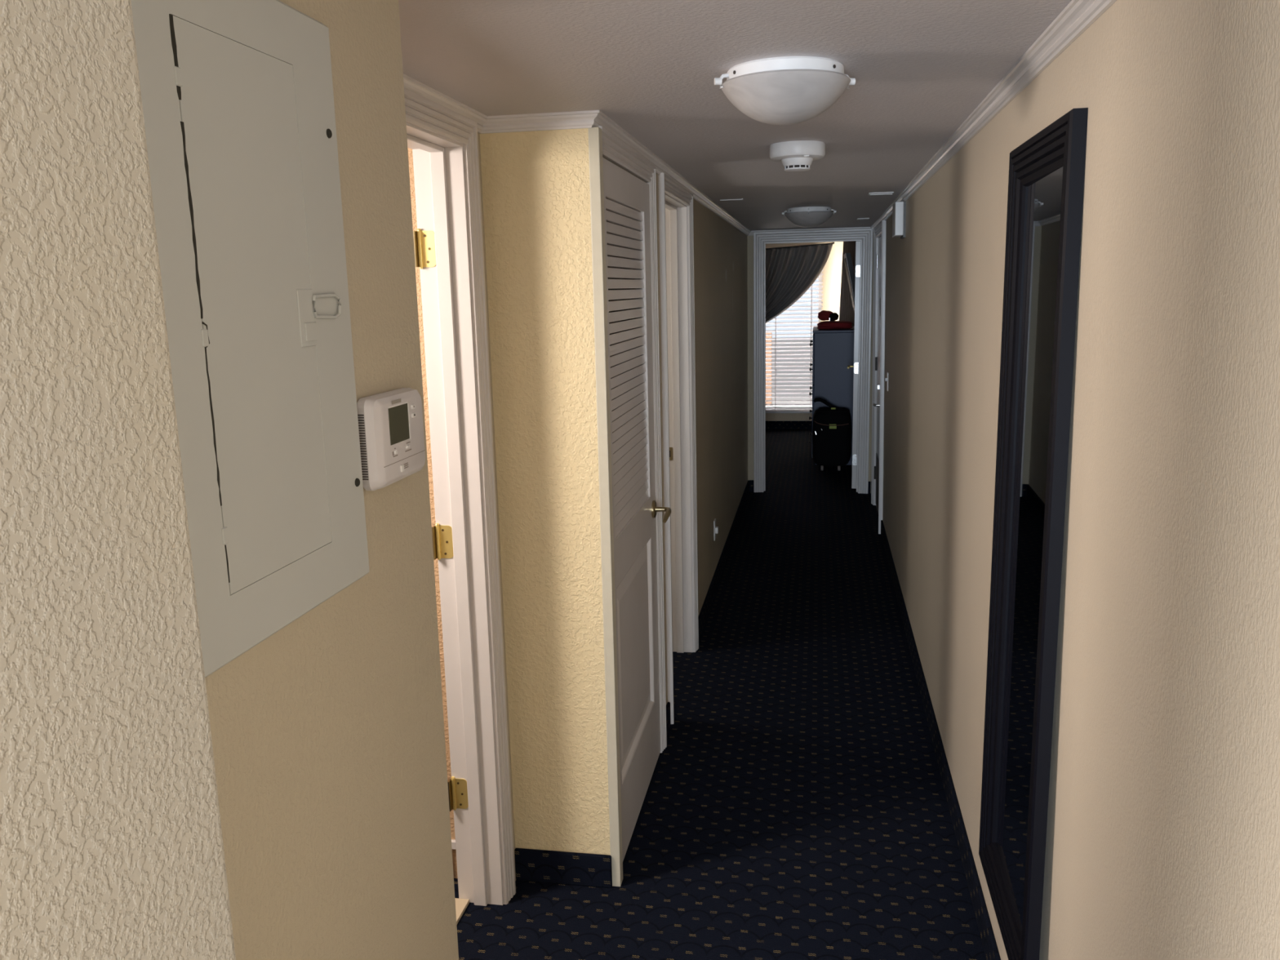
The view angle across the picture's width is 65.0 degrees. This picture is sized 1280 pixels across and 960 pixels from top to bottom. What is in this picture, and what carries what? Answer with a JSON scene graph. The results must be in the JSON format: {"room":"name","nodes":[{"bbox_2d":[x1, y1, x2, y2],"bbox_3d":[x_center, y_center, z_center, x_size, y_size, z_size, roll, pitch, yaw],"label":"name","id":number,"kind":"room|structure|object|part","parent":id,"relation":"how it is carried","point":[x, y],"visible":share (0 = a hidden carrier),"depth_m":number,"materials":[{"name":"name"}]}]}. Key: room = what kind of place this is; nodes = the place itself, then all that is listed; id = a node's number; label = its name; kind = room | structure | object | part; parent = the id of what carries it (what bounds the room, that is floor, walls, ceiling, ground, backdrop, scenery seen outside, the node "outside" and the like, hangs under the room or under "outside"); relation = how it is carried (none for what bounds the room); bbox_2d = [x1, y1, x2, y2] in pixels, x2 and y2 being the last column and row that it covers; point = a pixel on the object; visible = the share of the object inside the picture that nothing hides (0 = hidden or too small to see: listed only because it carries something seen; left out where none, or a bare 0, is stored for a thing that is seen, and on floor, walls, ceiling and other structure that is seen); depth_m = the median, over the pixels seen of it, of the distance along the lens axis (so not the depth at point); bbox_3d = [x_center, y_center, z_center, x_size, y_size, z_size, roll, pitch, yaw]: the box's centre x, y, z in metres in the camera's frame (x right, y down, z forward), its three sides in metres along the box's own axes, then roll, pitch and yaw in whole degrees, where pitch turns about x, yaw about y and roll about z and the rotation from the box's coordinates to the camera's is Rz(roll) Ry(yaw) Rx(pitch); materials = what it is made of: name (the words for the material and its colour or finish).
{"room":"apartment hallway","nodes":[
{"label":"apartment hallway","id":0,"kind":"room"},
{"bbox_2d":[0,0,235,959],"bbox_3d":[-0.432,0.532,0.641,0.297,2.135,0.210,1,11,10],"label":"wall","id":1,"kind":"structure","parent":0,"point":[112,846],"depth_m":0.54,"materials":[{"name":"beige paint"}]},
{"bbox_2d":[204,0,747,959],"bbox_3d":[0.016,-0.221,4.546,0.430,2.135,7.780,1,11,10],"label":"wall","id":2,"kind":"structure","parent":0,"point":[328,733],"depth_m":1.29,"materials":[{"name":"beige paint"}]},
{"bbox_2d":[130,0,369,677],"bbox_3d":[-0.379,-0.164,1.022,0.015,0.650,0.370,1,11,10],"label":"breaker panel","id":3,"kind":"object","parent":2,"relation":"attached to","point":[237,95],"visible":0.98,"depth_m":0.99,"materials":[{"name":"paint"}]},
{"bbox_3d":[-0.383,-0.164,1.012,0.008,0.518,0.206,1,11,10],"label":"panel door","id":4,"kind":"part","parent":3,"relation":"part of","materials":[{"name":"paint"}]},
{"bbox_3d":[-0.363,-0.176,1.095,0.003,0.062,0.033,1,11,10],"label":"latch plate","id":5,"kind":"part","parent":3,"relation":"part of","materials":[{"name":"paint"}]},
{"bbox_2d":[356,387,425,490],"bbox_3d":[-0.321,-0.056,1.312,0.032,0.116,0.155,1,11,10],"label":"thermostat","id":6,"kind":"object","parent":2,"relation":"attached to","point":[391,426],"visible":1,"depth_m":1.27,"materials":[{"name":"white plastic"}]},
{"bbox_2d":[477,133,515,880],"bbox_3d":[-0.556,0.240,2.191,0.130,2.135,1.215,1,11,10],"label":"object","id":7,"kind":"structure","parent":2,"relation":"in","point":[478,134],"depth_m":2.73,"materials":[{"name":"beige paint"}]},
{"bbox_2d":[404,88,515,924],"bbox_3d":[-0.552,0.238,2.249,0.178,2.118,0.966,1,11,10],"label":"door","id":8,"kind":"structure","parent":7,"relation":"attached to","point":[448,247],"depth_m":2.62,"materials":[{"name":"white paint"}]},
{"bbox_2d":[587,125,671,886],"bbox_3d":[-0.044,0.055,3.167,0.199,2.111,0.922,1,11,10],"label":"door","id":9,"kind":"structure","parent":2,"relation":"in","point":[628,382],"depth_m":3.08,"materials":[{"name":"white wood"}]},
{"bbox_3d":[-0.090,0.143,2.738,0.028,2.101,0.042,1,11,10],"label":"casing","id":10,"kind":"part","parent":9,"relation":"part of","materials":[{"name":"white wood"}]},
{"bbox_3d":[-0.009,0.051,3.184,0.023,2.111,0.876,1,11,10],"label":"casing","id":11,"kind":"part","parent":9,"relation":"part of","materials":[{"name":"white wood"}]},
{"bbox_3d":[-0.014,0.552,3.231,0.012,0.610,0.610,1,11,10],"label":"panel","id":12,"kind":"part","parent":9,"relation":"part of","materials":[{"name":"white wood"}]},
{"bbox_3d":[0.050,0.102,3.502,0.010,0.062,0.062,1,11,10],"label":"handle","id":13,"kind":"part","parent":9,"relation":"part of","materials":[{"name":"gold metal"}]},
{"bbox_3d":[0.076,0.118,3.457,0.061,0.037,0.105,1,11,10],"label":"lever","id":14,"kind":"part","parent":9,"relation":"part of","materials":[{"name":"gold metal"}]},
{"bbox_2d":[666,702,671,734],"bbox_3d":[0.101,0.937,3.892,0.012,0.100,0.160,1,11,10],"label":"baseboard","id":15,"kind":"structure","parent":2,"relation":"attached to","point":[668,705],"depth_m":3.91,"materials":[{"name":"blue carpet"}]},
{"bbox_2d":[657,172,698,724],"bbox_3d":[0.114,-0.147,4.222,0.142,2.107,0.864,1,11,10],"label":"door frame","id":16,"kind":"structure","parent":2,"relation":"in","point":[676,219],"depth_m":4.51,"materials":[{"name":"white paint"}]},
{"bbox_3d":[0.135,-0.120,4.605,0.030,0.060,0.002,1,11,10],"label":"strike plate","id":17,"kind":"part","parent":16,"relation":"part of","materials":[{"name":"gold metal"}]},
{"bbox_2d":[713,518,718,540],"bbox_3d":[0.434,0.282,5.717,0.022,0.114,0.070,1,11,10],"label":"wall outlet","id":18,"kind":"object","parent":2,"relation":"attached to","point":[715,528],"visible":1,"depth_m":5.70,"materials":[{"name":"white plastic"}]},
{"bbox_3d":[0.426,0.282,5.718,0.006,0.114,0.070,1,11,10],"label":"plate","id":19,"kind":"part","parent":18,"relation":"part of","materials":[{"name":"white plastic"}]},
{"bbox_2d":[698,480,749,640],"bbox_3d":[0.591,0.403,6.646,0.012,0.100,3.755,1,11,10],"label":"baseboard","id":20,"kind":"structure","parent":2,"relation":"attached to","point":[706,606],"depth_m":6.02,"materials":[{"name":"blue carpet"}]},
{"bbox_2d":[407,128,610,878],"bbox_3d":[-1.196,0.114,2.934,2.228,2.135,0.100,1,11,10],"label":"wall","id":21,"kind":"structure","parent":0,"point":[536,188],"depth_m":2.72,"materials":[{"name":"beige paint"}]},
{"bbox_2d":[451,839,455,848],"bbox_3d":[-1.391,1.058,3.094,1.810,0.022,0.014,1,11,10],"label":"trim","id":22,"kind":"structure","parent":21,"relation":"attached to","point":[453,842],"depth_m":2.94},
{"bbox_2d":[514,848,612,888],"bbox_3d":[-0.224,1.129,2.926,0.288,0.100,0.012,1,11,10],"label":"baseboard","id":23,"kind":"structure","parent":21,"relation":"attached to","point":[531,864],"depth_m":2.92,"materials":[{"name":"blue carpet"}]},
{"bbox_2d":[606,209,615,345],"bbox_3d":[-0.887,-0.289,5.014,2.108,2.135,2.500,1,11,10],"label":"wall","id":24,"kind":"structure","parent":0,"point":[606,210],"depth_m":3.50,"materials":[{"name":"beige paint"}]},
{"bbox_2d":[453,429,986,959],"bbox_3d":[0.057,0.951,4.415,5.400,0.120,16.600,1,11,10],"label":"floor","id":25,"kind":"structure","parent":0,"point":[794,806],"depth_m":3.41,"materials":[{"name":"blue carpet"}]},
{"bbox_2d":[808,325,854,465],"bbox_3d":[1.915,-0.855,9.943,0.474,1.278,0.910,1,11,10],"label":"dresser","id":26,"kind":"object","parent":25,"relation":"on","point":[833,349],"visible":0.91,"depth_m":9.47,"materials":[{"name":"blue paint"}]},
{"bbox_3d":[1.714,-1.099,9.931,0.016,0.226,0.866,1,11,10],"label":"drawer","id":27,"kind":"part","parent":26,"relation":"part of","materials":[{"name":"blue paint"}]},
{"bbox_3d":[1.719,-0.868,9.975,0.016,0.226,0.866,1,11,10],"label":"drawer","id":28,"kind":"part","parent":26,"relation":"part of","materials":[{"name":"blue paint"}]},
{"bbox_3d":[1.708,-1.331,9.887,0.016,0.226,0.866,1,11,10],"label":"drawer","id":29,"kind":"part","parent":26,"relation":"part of","materials":[{"name":"blue paint"}]},
{"bbox_2d":[817,310,853,329],"bbox_3d":[1.867,-1.537,9.635,0.334,0.180,0.440,1,11,10],"label":"folded blanket","id":30,"kind":"object","parent":26,"relation":"on","point":[825,325],"depth_m":9.52,"materials":[{"name":"red fabric"}]},
{"bbox_3d":[1.782,-1.579,9.647,0.151,0.099,0.216,1,11,10],"label":"crown","id":31,"kind":"part","parent":30,"relation":"part of","materials":[{"name":"red fabric"}]},
{"bbox_3d":[1.803,-1.574,9.627,0.198,0.101,0.250,1,11,10],"label":"cap","id":32,"kind":"part","parent":30,"relation":"part of","materials":[{"name":"red fabric"}]},
{"bbox_3d":[1.844,-1.560,9.609,0.111,0.078,0.186,1,11,10],"label":"black panel","id":33,"kind":"part","parent":30,"relation":"part of","materials":[{"name":"fabric"}]},
{"bbox_2d":[812,398,851,471],"bbox_3d":[1.785,-0.430,9.354,0.359,0.669,0.269,1,11,10],"label":"suitcase","id":34,"kind":"object","parent":25,"relation":"on","point":[832,425],"visible":1,"depth_m":9.25,"materials":[{"name":"black fabric"}]},
{"bbox_2d":[398,0,1071,231],"bbox_3d":[-0.335,-0.902,2.082,5.400,0.140,12.650,1,11,10],"label":"ceiling","id":35,"kind":"structure","parent":0,"point":[920,68],"depth_m":2.04,"materials":[{"name":"paint"}]},
{"bbox_2d":[720,198,743,200],"bbox_3d":[0.463,-1.419,5.087,0.118,0.004,0.050,1,11,10],"label":"ceiling strip","id":36,"kind":"object","parent":35,"relation":"attached to","point":[742,198],"visible":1,"depth_m":5.10,"materials":[{"name":"white plastic"}]},
{"bbox_2d":[714,56,855,125],"bbox_3d":[0.298,-0.788,2.069,0.264,0.108,0.264,4,12,27],"label":"ceiling light","id":37,"kind":"object","parent":35,"relation":"attached to","point":[784,90],"visible":1,"depth_m":1.98,"materials":[{"name":"white glass"}]},
{"bbox_2d":[769,140,825,172],"bbox_3d":[0.496,-1.018,3.173,0.174,0.079,0.174,1,11,10],"label":"smoke detector","id":38,"kind":"object","parent":35,"relation":"attached to","point":[796,156],"visible":1,"depth_m":3.12,"materials":[{"name":"white plastic"}]},
{"bbox_2d":[782,206,835,227],"bbox_3d":[0.979,-1.519,5.828,0.280,0.108,0.280,-9,13,-34],"label":"ceiling light","id":39,"kind":"object","parent":35,"relation":"attached to","point":[806,216],"visible":1,"depth_m":5.74,"materials":[{"name":"white glass"}]},
{"bbox_3d":[0.980,-1.506,5.831,0.280,0.082,0.280,1,11,10],"label":"lamp shade","id":40,"kind":"part","parent":39,"relation":"part of","materials":[{"name":"white glass"}]},
{"bbox_2d":[868,191,893,195],"bbox_3d":[1.184,-1.408,4.944,0.116,0.004,0.098,1,11,10],"label":"ceiling strip","id":41,"kind":"object","parent":35,"relation":"attached to","point":[882,193],"visible":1,"depth_m":4.91,"materials":[{"name":"white plastic"}]},
{"bbox_2d":[765,241,843,421],"bbox_3d":[1.126,-1.819,12.052,3.200,2.420,0.120,1,11,10],"label":"wall","id":42,"kind":"structure","parent":0,"point":[832,270],"depth_m":11.71,"materials":[{"name":"beige paint"}]},
{"bbox_2d":[765,421,812,429],"bbox_3d":[1.077,-0.668,12.216,3.070,0.100,0.012,1,11,10],"label":"baseboard","id":43,"kind":"structure","parent":42,"relation":"attached to","point":[769,424],"depth_m":12.08,"materials":[{"name":"blue carpet"}]},
{"bbox_2d":[765,271,822,413],"bbox_3d":[1.506,-1.748,11.967,1.340,1.905,0.120,1,11,10],"label":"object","id":44,"kind":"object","parent":42,"relation":"in","point":[820,276],"depth_m":12.01,"materials":[{"name":"white plastic"}]},
{"bbox_3d":[1.523,-0.819,12.114,1.340,0.025,0.060,1,11,10],"label":"sill","id":45,"kind":"part","parent":44,"relation":"part of","materials":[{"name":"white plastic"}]},
{"bbox_2d":[765,270,822,411],"bbox_3d":[1.512,-1.758,11.895,1.275,1.900,0.050,1,11,10],"label":"window blind","id":46,"kind":"object","parent":44,"relation":"attached to","point":[811,286],"visible":0.38,"depth_m":11.90,"materials":[{"name":"white plastic"}]},
{"bbox_3d":[1.533,-0.835,12.072,1.275,0.020,0.044,1,11,10],"label":"rail","id":47,"kind":"part","parent":46,"relation":"part of","materials":[{"name":"white plastic"}]},
{"bbox_2d":[765,242,834,323],"bbox_3d":[1.357,-2.183,11.754,1.789,1.113,0.152,0,11,7],"label":"window curtain","id":48,"kind":"object","parent":42,"relation":"hanging from","point":[790,271],"visible":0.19,"depth_m":11.64,"materials":[{"name":"grey fabric"}]},
{"bbox_3d":[1.354,-2.701,11.709,1.789,0.079,0.134,1,11,10],"label":"curtain rod","id":49,"kind":"part","parent":48,"relation":"part of","materials":[{"name":"brown metal"}]},
{"bbox_2d":[747,235,873,492],"bbox_3d":[0.472,-1.105,8.378,3.200,2.420,0.120,1,11,10],"label":"wall","id":50,"kind":"structure","parent":0,"point":[750,238],"depth_m":8.23,"materials":[{"name":"beige paint"}]},
{"bbox_2d":[749,480,753,492],"bbox_3d":[0.942,0.051,8.450,0.045,0.100,0.012,1,11,10],"label":"baseboard","id":51,"kind":"structure","parent":50,"relation":"attached to","point":[751,482],"depth_m":8.44,"materials":[{"name":"blue carpet"}]},
{"bbox_2d":[753,228,873,493],"bbox_3d":[1.470,-1.020,8.594,0.937,2.127,0.896,1,11,10],"label":"door frame","id":52,"kind":"structure","parent":50,"relation":"in","point":[864,238],"depth_m":8.16,"materials":[{"name":"wood"}]},
{"bbox_2d":[867,481,870,493],"bbox_3d":[1.885,0.061,8.284,0.025,0.100,0.012,1,11,10],"label":"baseboard","id":53,"kind":"structure","parent":50,"relation":"attached to","point":[868,489],"depth_m":8.28,"materials":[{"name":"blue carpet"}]},
{"bbox_2d":[882,0,1279,959],"bbox_3d":[0.859,0.238,2.029,0.143,2.135,12.530,1,11,10],"label":"wall","id":54,"kind":"structure","parent":0,"point":[1162,842],"depth_m":1.35,"materials":[{"name":"beige paint"}]},
{"bbox_2d":[403,0,1116,235],"bbox_3d":[0.132,-0.800,1.957,1.285,0.036,12.530,1,11,10],"label":"trim","id":55,"kind":"structure","parent":54,"relation":"attached to","point":[1077,15],"depth_m":2.51,"materials":[{"name":"white wood"}]},
{"bbox_2d":[871,220,885,533],"bbox_3d":[1.758,-0.755,7.224,0.195,2.104,1.008,1,11,10],"label":"door","id":56,"kind":"structure","parent":54,"relation":"in","point":[879,231],"depth_m":7.33,"materials":[{"name":"wood"}]},
{"bbox_3d":[1.754,0.058,7.378,0.007,0.390,0.770,1,11,10],"label":"kick plate","id":57,"kind":"part","parent":56,"relation":"part of","materials":[{"name":"silver metal"}]},
{"bbox_2d":[884,372,888,391],"bbox_3d":[1.563,-0.625,6.374,0.019,0.115,0.070,1,11,10],"label":"light switch","id":58,"kind":"object","parent":54,"relation":"attached to","point":[886,378],"visible":1,"depth_m":6.37,"materials":[{"name":"white plastic"}]},
{"bbox_3d":[1.569,-0.625,6.373,0.007,0.115,0.070,1,11,10],"label":"plate","id":59,"kind":"part","parent":58,"relation":"part of","materials":[{"name":"white plastic"}]},
{"bbox_2d":[892,201,906,239],"bbox_3d":[1.327,-1.329,5.152,0.055,0.175,0.200,1,11,10],"label":"door chime","id":60,"kind":"object","parent":54,"relation":"attached to","point":[899,208],"visible":1,"depth_m":5.06,"materials":[{"name":"white plastic"}]},
{"bbox_3d":[1.347,-1.327,5.149,0.014,0.173,0.180,1,11,10],"label":"plate","id":61,"kind":"part","parent":60,"relation":"part of","materials":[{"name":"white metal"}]},
{"bbox_2d":[880,520,1000,959],"bbox_3d":[0.707,1.369,1.549,0.013,0.100,11.125,1,11,10],"label":"baseboard","id":62,"kind":"structure","parent":54,"relation":"attached to","point":[988,940],"depth_m":3.27,"materials":[{"name":"blue carpet"}]},
{"bbox_2d":[978,107,1088,959],"bbox_3d":[0.780,0.158,2.051,0.028,1.656,0.545,1,11,10],"label":"wall mirror","id":63,"kind":"object","parent":54,"relation":"attached to","point":[1046,171],"visible":1,"depth_m":2.00,"materials":[{"name":"black paint"}]},
{"bbox_2d":[995,166,1062,936],"bbox_3d":[0.788,0.158,2.049,0.003,1.498,0.387,1,11,11],"label":"mirror glass","id":64,"kind":"object","parent":63,"relation":"attached to","point":[1039,192],"depth_m":2.08,"materials":[{"name":"black mirror"}]},
{"bbox_3d":[2.306,-1.446,9.950,0.120,2.420,3.680,1,11,10],"label":"wall","id":65,"kind":"structure","parent":0,"visible":0},
{"bbox_2d":[843,253,855,311],"bbox_3d":[2.123,-1.889,9.901,0.227,0.661,0.650,1,11,10],"label":"television","id":66,"kind":"object","parent":65,"relation":"attached to","point":[847,258],"visible":0.52,"depth_m":9.59,"materials":[{"name":"black plastic"}]},
{"bbox_3d":[0.793,-2.735,10.108,3.200,0.120,3.950,1,11,10],"label":"ceiling","id":67,"kind":"structure","parent":0,"visible":0},
{"bbox_2d":[839,240,855,326],"bbox_3d":[2.259,-1.592,10.990,0.115,2.220,1.326,-1,11,4],"label":"curtain","id":68,"kind":"object","parent":67,"relation":"hanging from","point":[846,313],"visible":0.17,"depth_m":11.00,"materials":[{"name":"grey fabric"}]}
]}

